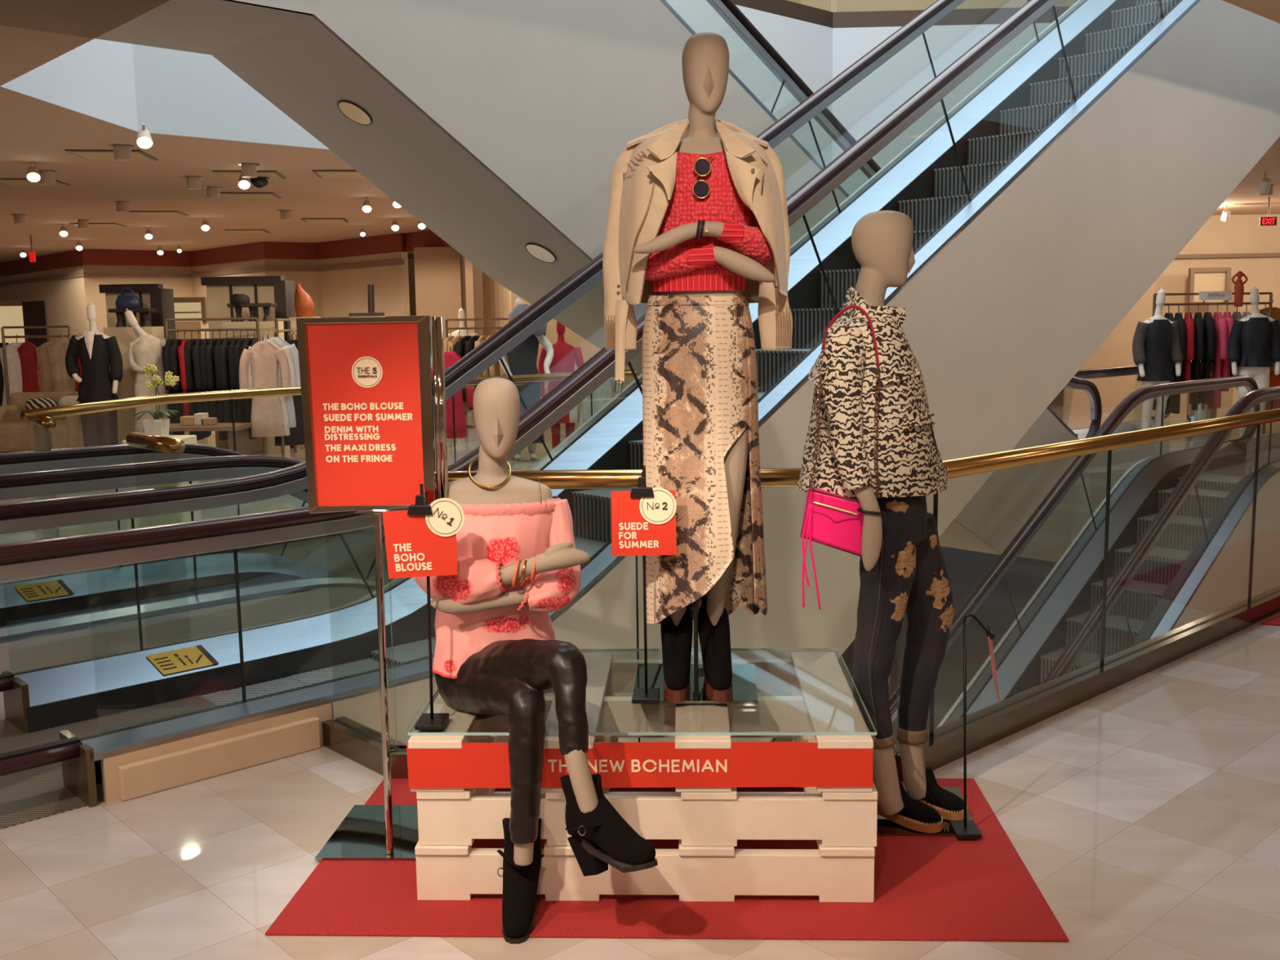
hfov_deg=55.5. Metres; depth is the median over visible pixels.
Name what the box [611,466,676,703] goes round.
sign holder
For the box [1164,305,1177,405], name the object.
garment
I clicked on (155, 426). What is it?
orchid
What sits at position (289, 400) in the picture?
garment
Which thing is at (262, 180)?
dome camera
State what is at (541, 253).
soffit light
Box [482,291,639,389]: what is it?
wall
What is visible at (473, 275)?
column edge
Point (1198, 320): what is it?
garment
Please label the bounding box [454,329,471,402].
garment
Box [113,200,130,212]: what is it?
recessed light
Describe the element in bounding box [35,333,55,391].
dress
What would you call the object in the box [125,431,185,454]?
guardrail
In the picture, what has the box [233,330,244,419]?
garment
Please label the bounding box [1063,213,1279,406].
wall
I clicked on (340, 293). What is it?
wall
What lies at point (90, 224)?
ceiling vent
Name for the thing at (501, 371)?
garment
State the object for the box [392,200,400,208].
ceiling spotlight
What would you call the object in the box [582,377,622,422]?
glass panel
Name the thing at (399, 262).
trim
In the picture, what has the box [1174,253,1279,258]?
trim
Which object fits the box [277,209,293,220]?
recessed light
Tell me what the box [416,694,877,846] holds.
pallet
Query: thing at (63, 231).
ceiling spotlight
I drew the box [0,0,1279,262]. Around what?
ceiling
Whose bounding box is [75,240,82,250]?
ceiling spotlight
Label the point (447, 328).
rail
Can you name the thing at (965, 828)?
sign holder
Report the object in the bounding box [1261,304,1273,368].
garment
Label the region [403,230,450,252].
trim
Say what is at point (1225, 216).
ceiling spotlight
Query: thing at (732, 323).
skirt
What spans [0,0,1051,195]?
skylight
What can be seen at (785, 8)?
trim
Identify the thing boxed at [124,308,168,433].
mannequin
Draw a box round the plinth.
[121,435,199,490]
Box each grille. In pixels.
[71,151,153,160]
[133,212,183,216]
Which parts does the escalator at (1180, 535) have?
handrail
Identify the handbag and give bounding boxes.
[115,287,140,309]
[800,304,880,609]
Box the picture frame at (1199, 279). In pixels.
[1186,266,1231,302]
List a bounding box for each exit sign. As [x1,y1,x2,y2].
[28,235,35,262]
[1259,196,1276,226]
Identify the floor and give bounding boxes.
[0,388,1279,959]
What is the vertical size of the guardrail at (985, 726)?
1.031 m
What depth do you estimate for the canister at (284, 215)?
16.33 m
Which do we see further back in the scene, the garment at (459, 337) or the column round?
the column round
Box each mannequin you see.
[65,302,123,446]
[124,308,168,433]
[413,377,657,943]
[448,307,477,427]
[498,297,553,461]
[537,320,583,448]
[602,32,792,703]
[797,210,973,835]
[1132,287,1182,430]
[1227,285,1279,437]
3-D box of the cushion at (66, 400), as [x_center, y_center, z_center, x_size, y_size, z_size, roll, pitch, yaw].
[-6.793,-0.915,14.616,0.400,0.200,0.180,-1,8,2]
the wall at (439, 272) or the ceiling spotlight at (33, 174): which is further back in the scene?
the wall at (439, 272)
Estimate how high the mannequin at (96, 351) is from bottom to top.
1.781 m
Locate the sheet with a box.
[408,648,876,735]
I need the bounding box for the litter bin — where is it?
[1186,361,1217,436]
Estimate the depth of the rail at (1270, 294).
14.67 m
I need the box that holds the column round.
[482,271,511,336]
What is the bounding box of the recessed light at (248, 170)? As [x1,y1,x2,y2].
[237,163,259,177]
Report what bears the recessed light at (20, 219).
in the ceiling
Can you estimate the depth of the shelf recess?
16.51 m
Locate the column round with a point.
(496, 298)
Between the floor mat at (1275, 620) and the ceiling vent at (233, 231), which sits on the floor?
the floor mat at (1275, 620)
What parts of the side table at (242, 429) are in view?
leg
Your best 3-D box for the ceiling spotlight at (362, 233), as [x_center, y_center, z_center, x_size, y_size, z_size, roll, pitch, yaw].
[-4.344,-3.909,19.055,0.089,0.176,0.128,-1,8,2]
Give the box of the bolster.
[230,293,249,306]
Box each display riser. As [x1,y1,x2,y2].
[102,307,164,444]
[222,302,289,453]
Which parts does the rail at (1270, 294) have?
post, rail, rail, post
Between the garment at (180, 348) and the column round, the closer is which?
the garment at (180, 348)
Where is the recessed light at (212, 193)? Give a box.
[203,186,222,199]
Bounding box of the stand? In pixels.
[296,284,448,860]
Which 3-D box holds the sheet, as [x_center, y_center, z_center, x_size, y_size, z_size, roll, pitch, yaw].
[0.017,0.601,3.525,1.208,0.008,0.802,-1,8,2]
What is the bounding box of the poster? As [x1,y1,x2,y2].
[305,322,424,506]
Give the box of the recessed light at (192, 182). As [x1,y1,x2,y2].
[182,176,203,189]
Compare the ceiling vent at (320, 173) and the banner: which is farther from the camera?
the ceiling vent at (320, 173)
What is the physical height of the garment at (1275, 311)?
1.054 m
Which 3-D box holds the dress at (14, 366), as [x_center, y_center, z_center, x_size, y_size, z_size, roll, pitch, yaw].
[-7.848,-1.288,15.375,0.493,1.104,0.114,-2,8,-12]
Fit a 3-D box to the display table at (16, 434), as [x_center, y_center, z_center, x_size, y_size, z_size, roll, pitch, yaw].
[-7.076,-0.702,14.532,1.210,0.660,0.885,-1,8,2]
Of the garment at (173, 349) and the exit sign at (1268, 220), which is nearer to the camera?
the garment at (173, 349)
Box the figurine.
[1231,271,1248,306]
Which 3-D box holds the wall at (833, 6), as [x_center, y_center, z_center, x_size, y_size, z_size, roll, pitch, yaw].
[2.172,-7.241,10.100,19.428,4.130,12.093,-7,10,-41]
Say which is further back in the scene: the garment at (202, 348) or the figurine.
the figurine
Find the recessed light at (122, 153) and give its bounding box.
[109,144,134,161]
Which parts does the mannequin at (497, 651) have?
hem trim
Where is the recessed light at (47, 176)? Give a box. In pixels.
[38,169,58,184]
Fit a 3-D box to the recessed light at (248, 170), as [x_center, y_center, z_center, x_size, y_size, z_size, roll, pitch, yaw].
[-3.735,-2.955,11.614,0.200,0.120,0.200,-1,8,2]
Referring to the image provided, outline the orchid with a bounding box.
[132,364,179,436]
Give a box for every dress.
[0,334,22,405]
[0,342,8,405]
[17,334,39,391]
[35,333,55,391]
[47,333,75,391]
[75,333,82,391]
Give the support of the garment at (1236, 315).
hanging from the rail at (1270, 294)
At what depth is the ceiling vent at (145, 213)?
16.33 m
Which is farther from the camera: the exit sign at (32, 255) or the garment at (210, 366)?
the exit sign at (32, 255)
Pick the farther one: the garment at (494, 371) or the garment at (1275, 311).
the garment at (494, 371)
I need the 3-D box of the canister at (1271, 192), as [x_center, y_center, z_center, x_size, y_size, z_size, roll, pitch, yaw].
[7.668,-3.544,14.861,0.140,0.120,0.140,-1,8,2]
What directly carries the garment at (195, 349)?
hanging from the rail at (257, 329)
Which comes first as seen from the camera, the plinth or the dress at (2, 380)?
the plinth
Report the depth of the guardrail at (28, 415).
7.96 m
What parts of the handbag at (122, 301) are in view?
bag handle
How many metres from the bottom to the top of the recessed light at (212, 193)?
0.120 m
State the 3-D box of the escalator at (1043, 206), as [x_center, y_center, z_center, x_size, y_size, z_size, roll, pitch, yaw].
[2.354,-1.347,8.201,15.250,7.457,1.238,-8,10,-42]
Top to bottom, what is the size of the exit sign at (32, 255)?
0.437 m
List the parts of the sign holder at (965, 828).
rod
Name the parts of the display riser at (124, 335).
leg, leg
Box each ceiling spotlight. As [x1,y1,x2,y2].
[19,247,26,257]
[26,162,40,182]
[59,224,67,236]
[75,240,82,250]
[136,123,152,148]
[144,227,152,239]
[156,245,163,254]
[177,243,182,253]
[200,217,209,231]
[238,174,250,189]
[360,225,365,236]
[361,197,371,212]
[391,218,399,231]
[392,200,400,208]
[417,221,426,229]
[1220,204,1231,222]
[1257,172,1271,194]
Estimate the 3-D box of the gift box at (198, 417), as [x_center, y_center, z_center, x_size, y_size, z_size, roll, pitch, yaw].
[-4.477,-0.623,12.406,0.100,0.120,0.140,-1,8,2]
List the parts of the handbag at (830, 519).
chain, chain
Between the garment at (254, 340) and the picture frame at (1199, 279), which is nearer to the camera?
the garment at (254, 340)
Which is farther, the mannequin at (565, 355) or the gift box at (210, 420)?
the mannequin at (565, 355)
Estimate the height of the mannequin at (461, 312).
1.716 m
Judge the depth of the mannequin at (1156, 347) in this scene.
13.93 m
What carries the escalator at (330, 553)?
attached to the floor
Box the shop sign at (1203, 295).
[1198,291,1232,303]
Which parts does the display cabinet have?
panel, rail, panel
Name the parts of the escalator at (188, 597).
handrail, handrail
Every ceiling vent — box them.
[0,177,71,186]
[64,149,158,160]
[70,222,125,226]
[128,210,188,216]
[212,170,285,178]
[219,192,280,198]
[224,229,270,233]
[300,217,348,222]
[311,169,364,177]
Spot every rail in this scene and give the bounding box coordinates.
[0,325,71,404]
[164,317,266,455]
[274,318,297,457]
[444,318,508,338]
[1152,292,1272,433]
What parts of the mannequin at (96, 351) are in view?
trouser leg, trouser leg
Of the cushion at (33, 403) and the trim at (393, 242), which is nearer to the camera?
the cushion at (33, 403)
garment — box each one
[161,331,184,435]
[168,331,186,432]
[177,331,189,416]
[183,331,205,440]
[191,331,211,438]
[198,331,217,431]
[204,331,217,419]
[213,330,227,439]
[219,330,231,437]
[226,330,244,422]
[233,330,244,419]
[239,331,291,437]
[240,330,258,439]
[248,329,296,435]
[248,330,257,348]
[268,327,300,427]
[275,330,304,445]
[431,341,474,439]
[444,329,454,352]
[447,329,471,412]
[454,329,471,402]
[464,328,479,409]
[474,328,487,377]
[481,328,492,377]
[488,360,500,376]
[499,354,508,375]
[568,358,593,427]
[1152,313,1162,409]
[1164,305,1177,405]
[1168,305,1185,413]
[1180,305,1194,382]
[1188,305,1204,404]
[1200,305,1215,404]
[1210,305,1227,408]
[1221,304,1233,391]
[1229,306,1243,376]
[1235,304,1250,389]
[1250,299,1279,374]
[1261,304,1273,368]
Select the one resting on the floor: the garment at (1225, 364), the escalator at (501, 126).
the escalator at (501, 126)
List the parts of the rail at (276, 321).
post, rail, rail, post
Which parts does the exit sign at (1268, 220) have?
stem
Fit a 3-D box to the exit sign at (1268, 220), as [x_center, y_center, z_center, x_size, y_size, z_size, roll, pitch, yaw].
[8.461,-3.620,16.353,0.216,0.383,0.035,-1,8,2]
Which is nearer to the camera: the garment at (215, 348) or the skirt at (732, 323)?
the skirt at (732, 323)
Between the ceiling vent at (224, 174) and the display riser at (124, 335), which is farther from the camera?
the display riser at (124, 335)
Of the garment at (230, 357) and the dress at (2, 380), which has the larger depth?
the dress at (2, 380)
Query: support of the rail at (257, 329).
on the floor
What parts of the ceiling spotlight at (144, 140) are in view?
stem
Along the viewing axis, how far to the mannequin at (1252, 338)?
13.89 m
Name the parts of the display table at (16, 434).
armrest, seat, backrest, armrest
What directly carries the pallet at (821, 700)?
on the pallet at (697, 819)
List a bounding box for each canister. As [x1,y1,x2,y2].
[206,186,220,199]
[240,164,257,177]
[280,210,291,220]
[1260,184,1273,195]
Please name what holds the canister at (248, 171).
on the recessed light at (248, 170)
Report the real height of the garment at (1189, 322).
1.004 m
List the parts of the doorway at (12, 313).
panel, frame, door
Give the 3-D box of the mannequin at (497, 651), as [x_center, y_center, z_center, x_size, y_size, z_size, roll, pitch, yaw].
[-0.247,0.430,3.117,0.406,1.364,0.940,-6,9,-34]
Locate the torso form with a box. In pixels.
[288,283,320,448]
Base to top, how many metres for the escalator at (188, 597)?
6.184 m
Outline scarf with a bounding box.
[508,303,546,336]
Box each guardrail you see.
[20,368,639,568]
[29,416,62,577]
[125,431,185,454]
[321,715,406,776]
[390,467,897,778]
[893,408,1279,781]
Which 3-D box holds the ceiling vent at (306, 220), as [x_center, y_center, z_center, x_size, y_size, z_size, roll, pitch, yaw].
[-4.645,-3.830,17.931,0.620,0.016,0.620,-2,8,-8]
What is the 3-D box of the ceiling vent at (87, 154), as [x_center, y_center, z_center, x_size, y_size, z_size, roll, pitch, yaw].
[-4.692,-2.889,10.816,0.620,0.016,0.620,-2,8,-8]
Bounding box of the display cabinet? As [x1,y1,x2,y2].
[98,284,176,339]
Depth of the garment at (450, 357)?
12.07 m
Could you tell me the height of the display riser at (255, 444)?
1.762 m
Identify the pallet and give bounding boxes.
[408,652,873,791]
[414,739,875,902]
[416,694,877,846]
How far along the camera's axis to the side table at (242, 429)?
12.30 m
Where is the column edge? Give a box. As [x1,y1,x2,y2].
[464,257,484,337]
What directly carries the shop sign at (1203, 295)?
attached to the rail at (1270, 294)
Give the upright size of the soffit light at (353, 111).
0.122 m
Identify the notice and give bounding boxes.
[14,579,74,600]
[146,644,218,675]
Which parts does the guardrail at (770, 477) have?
brass rail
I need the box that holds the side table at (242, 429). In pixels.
[142,422,251,455]
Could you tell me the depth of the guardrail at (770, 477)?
3.90 m
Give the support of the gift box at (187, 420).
on the side table at (242, 429)
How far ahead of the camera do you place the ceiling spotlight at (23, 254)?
23.19 m
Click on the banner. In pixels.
(618, 764)
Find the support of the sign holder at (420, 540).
on the sheet
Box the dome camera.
[249,173,271,188]
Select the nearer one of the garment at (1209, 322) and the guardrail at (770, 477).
the guardrail at (770, 477)
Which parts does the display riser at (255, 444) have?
leg, leg, leg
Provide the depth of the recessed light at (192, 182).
12.49 m
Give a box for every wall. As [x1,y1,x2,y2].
[0,251,409,384]
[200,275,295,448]
[408,258,416,315]
[413,246,466,414]
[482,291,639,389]
[786,0,1078,12]
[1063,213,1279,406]
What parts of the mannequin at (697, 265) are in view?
panel, plate, panel, panel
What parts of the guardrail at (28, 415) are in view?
brass rail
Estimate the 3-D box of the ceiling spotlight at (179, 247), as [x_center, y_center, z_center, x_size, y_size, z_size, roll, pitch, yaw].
[-8.591,-4.324,22.646,0.084,0.176,0.129,-5,9,-28]
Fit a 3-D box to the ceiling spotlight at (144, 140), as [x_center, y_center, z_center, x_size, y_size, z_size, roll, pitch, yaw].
[-3.767,-2.617,9.246,0.124,0.184,0.145,-1,8,2]
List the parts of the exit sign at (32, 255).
stem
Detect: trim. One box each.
[0,232,404,276]
[0,259,404,286]
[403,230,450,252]
[731,0,1071,27]
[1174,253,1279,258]
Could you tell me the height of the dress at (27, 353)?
1.104 m
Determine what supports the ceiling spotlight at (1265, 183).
attached to the ceiling
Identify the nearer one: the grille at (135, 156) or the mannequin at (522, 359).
the grille at (135, 156)
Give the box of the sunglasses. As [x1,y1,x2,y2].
[692,154,713,199]
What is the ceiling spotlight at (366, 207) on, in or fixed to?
attached to the ceiling
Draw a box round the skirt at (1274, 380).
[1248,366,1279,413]
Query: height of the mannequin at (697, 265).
1.813 m
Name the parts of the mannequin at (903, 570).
plate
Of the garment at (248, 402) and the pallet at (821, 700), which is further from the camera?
the garment at (248, 402)
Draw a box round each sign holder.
[382,484,464,730]
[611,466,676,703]
[949,613,999,838]
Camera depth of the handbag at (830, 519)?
3.35 m
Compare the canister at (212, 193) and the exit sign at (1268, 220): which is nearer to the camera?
the canister at (212, 193)
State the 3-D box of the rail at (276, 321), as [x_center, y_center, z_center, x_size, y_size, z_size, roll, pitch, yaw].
[-3.939,-1.006,13.546,0.035,1.574,1.682,-2,8,-11]
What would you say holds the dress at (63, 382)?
hanging from the rail at (2, 328)
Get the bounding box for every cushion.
[25,397,57,409]
[57,395,79,405]
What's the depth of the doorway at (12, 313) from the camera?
16.30 m
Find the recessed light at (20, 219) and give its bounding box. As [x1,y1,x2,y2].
[11,213,26,224]
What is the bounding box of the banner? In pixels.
[406,742,873,788]
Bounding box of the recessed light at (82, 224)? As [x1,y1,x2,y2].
[75,219,90,228]
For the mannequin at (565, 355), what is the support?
on the floor
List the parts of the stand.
frame, plate, post, post, post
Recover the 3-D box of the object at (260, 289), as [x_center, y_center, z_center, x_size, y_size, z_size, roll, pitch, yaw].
[-4.809,-1.448,14.984,1.087,2.098,0.340,-1,8,2]
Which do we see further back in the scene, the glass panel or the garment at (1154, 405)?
the garment at (1154, 405)
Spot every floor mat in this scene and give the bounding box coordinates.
[265,778,1068,942]
[1259,613,1279,626]
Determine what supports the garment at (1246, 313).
hanging from the rail at (1270, 294)
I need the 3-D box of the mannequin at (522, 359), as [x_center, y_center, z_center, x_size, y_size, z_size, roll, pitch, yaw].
[-1.232,-1.096,13.212,0.616,1.765,0.348,0,8,7]
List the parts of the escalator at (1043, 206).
comb plate, stone panel, handrail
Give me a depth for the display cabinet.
14.61 m
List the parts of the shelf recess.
frame, panel, shelf, frame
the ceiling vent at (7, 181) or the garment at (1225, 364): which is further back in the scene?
the garment at (1225, 364)
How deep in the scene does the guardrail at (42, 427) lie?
6.67 m
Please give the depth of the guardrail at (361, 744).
4.24 m
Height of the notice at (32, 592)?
0.068 m
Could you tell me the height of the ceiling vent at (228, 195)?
0.016 m
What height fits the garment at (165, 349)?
1.224 m
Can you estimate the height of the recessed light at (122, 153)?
0.120 m
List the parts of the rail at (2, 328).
post, rail, rail, post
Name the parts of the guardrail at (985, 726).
brass rail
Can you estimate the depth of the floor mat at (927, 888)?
3.13 m
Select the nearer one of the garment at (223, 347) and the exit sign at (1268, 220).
the garment at (223, 347)
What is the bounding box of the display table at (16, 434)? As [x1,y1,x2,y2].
[0,391,84,452]
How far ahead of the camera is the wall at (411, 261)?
23.32 m
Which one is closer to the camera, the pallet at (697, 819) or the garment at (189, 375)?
the pallet at (697, 819)
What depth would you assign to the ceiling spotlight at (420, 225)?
17.59 m
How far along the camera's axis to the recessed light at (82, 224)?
17.32 m
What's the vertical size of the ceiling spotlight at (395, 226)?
0.185 m
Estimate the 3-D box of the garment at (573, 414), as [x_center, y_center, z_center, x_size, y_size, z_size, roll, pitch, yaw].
[-0.520,-0.841,12.625,0.448,0.854,0.120,-3,8,-15]
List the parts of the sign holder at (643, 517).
rod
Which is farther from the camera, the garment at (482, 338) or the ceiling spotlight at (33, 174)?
the garment at (482, 338)
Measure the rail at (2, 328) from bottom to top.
1.534 m
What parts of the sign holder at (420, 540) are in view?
rod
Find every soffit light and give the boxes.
[337,99,372,125]
[524,242,556,262]
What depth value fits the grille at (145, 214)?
16.45 m
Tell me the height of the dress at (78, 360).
1.104 m
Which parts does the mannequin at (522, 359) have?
plate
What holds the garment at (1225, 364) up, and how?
hanging from the rail at (1270, 294)
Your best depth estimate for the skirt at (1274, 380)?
15.16 m
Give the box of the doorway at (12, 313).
[0,300,48,370]
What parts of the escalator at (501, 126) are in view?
handrail, handrail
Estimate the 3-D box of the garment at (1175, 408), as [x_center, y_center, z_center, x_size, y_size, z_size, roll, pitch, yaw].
[6.487,-1.468,14.680,0.120,1.304,0.609,2,8,18]
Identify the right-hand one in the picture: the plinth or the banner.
the banner
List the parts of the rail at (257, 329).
post, rail, rail, post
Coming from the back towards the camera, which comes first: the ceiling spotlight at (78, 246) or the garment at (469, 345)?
the ceiling spotlight at (78, 246)
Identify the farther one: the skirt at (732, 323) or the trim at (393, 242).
the trim at (393, 242)
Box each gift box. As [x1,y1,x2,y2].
[179,415,194,425]
[194,412,208,425]
[201,417,217,425]
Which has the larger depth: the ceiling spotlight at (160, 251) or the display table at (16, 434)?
the ceiling spotlight at (160, 251)
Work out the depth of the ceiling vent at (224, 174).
12.22 m
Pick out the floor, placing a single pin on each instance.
(1144, 812)
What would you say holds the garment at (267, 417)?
hanging from the rail at (276, 321)
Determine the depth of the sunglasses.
3.18 m
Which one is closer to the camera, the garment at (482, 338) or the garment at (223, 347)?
the garment at (223, 347)
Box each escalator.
[0,0,1170,555]
[0,0,1279,829]
[0,443,795,742]
[240,469,1244,584]
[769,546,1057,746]
[888,375,1279,731]
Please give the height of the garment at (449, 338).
1.104 m
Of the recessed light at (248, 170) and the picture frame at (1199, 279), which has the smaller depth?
the recessed light at (248, 170)
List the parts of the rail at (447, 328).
post, rail, rail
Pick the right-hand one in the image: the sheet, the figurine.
the figurine
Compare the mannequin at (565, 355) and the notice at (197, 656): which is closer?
the notice at (197, 656)
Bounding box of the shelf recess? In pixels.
[173,297,215,435]
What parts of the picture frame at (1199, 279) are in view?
frame, panel, frame, frame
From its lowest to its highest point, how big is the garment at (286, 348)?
1.104 m
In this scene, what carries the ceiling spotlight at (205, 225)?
attached to the ceiling
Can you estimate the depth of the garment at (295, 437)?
13.36 m
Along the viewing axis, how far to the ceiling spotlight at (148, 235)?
18.88 m
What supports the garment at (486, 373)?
hanging from the rail at (447, 328)
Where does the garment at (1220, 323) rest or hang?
hanging from the rail at (1270, 294)
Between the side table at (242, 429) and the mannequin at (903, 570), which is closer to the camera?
the mannequin at (903, 570)
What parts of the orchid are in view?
stem, pot, stem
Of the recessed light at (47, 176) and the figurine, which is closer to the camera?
the recessed light at (47, 176)
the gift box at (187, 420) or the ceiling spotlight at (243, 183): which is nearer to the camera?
the ceiling spotlight at (243, 183)
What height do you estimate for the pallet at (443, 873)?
0.150 m

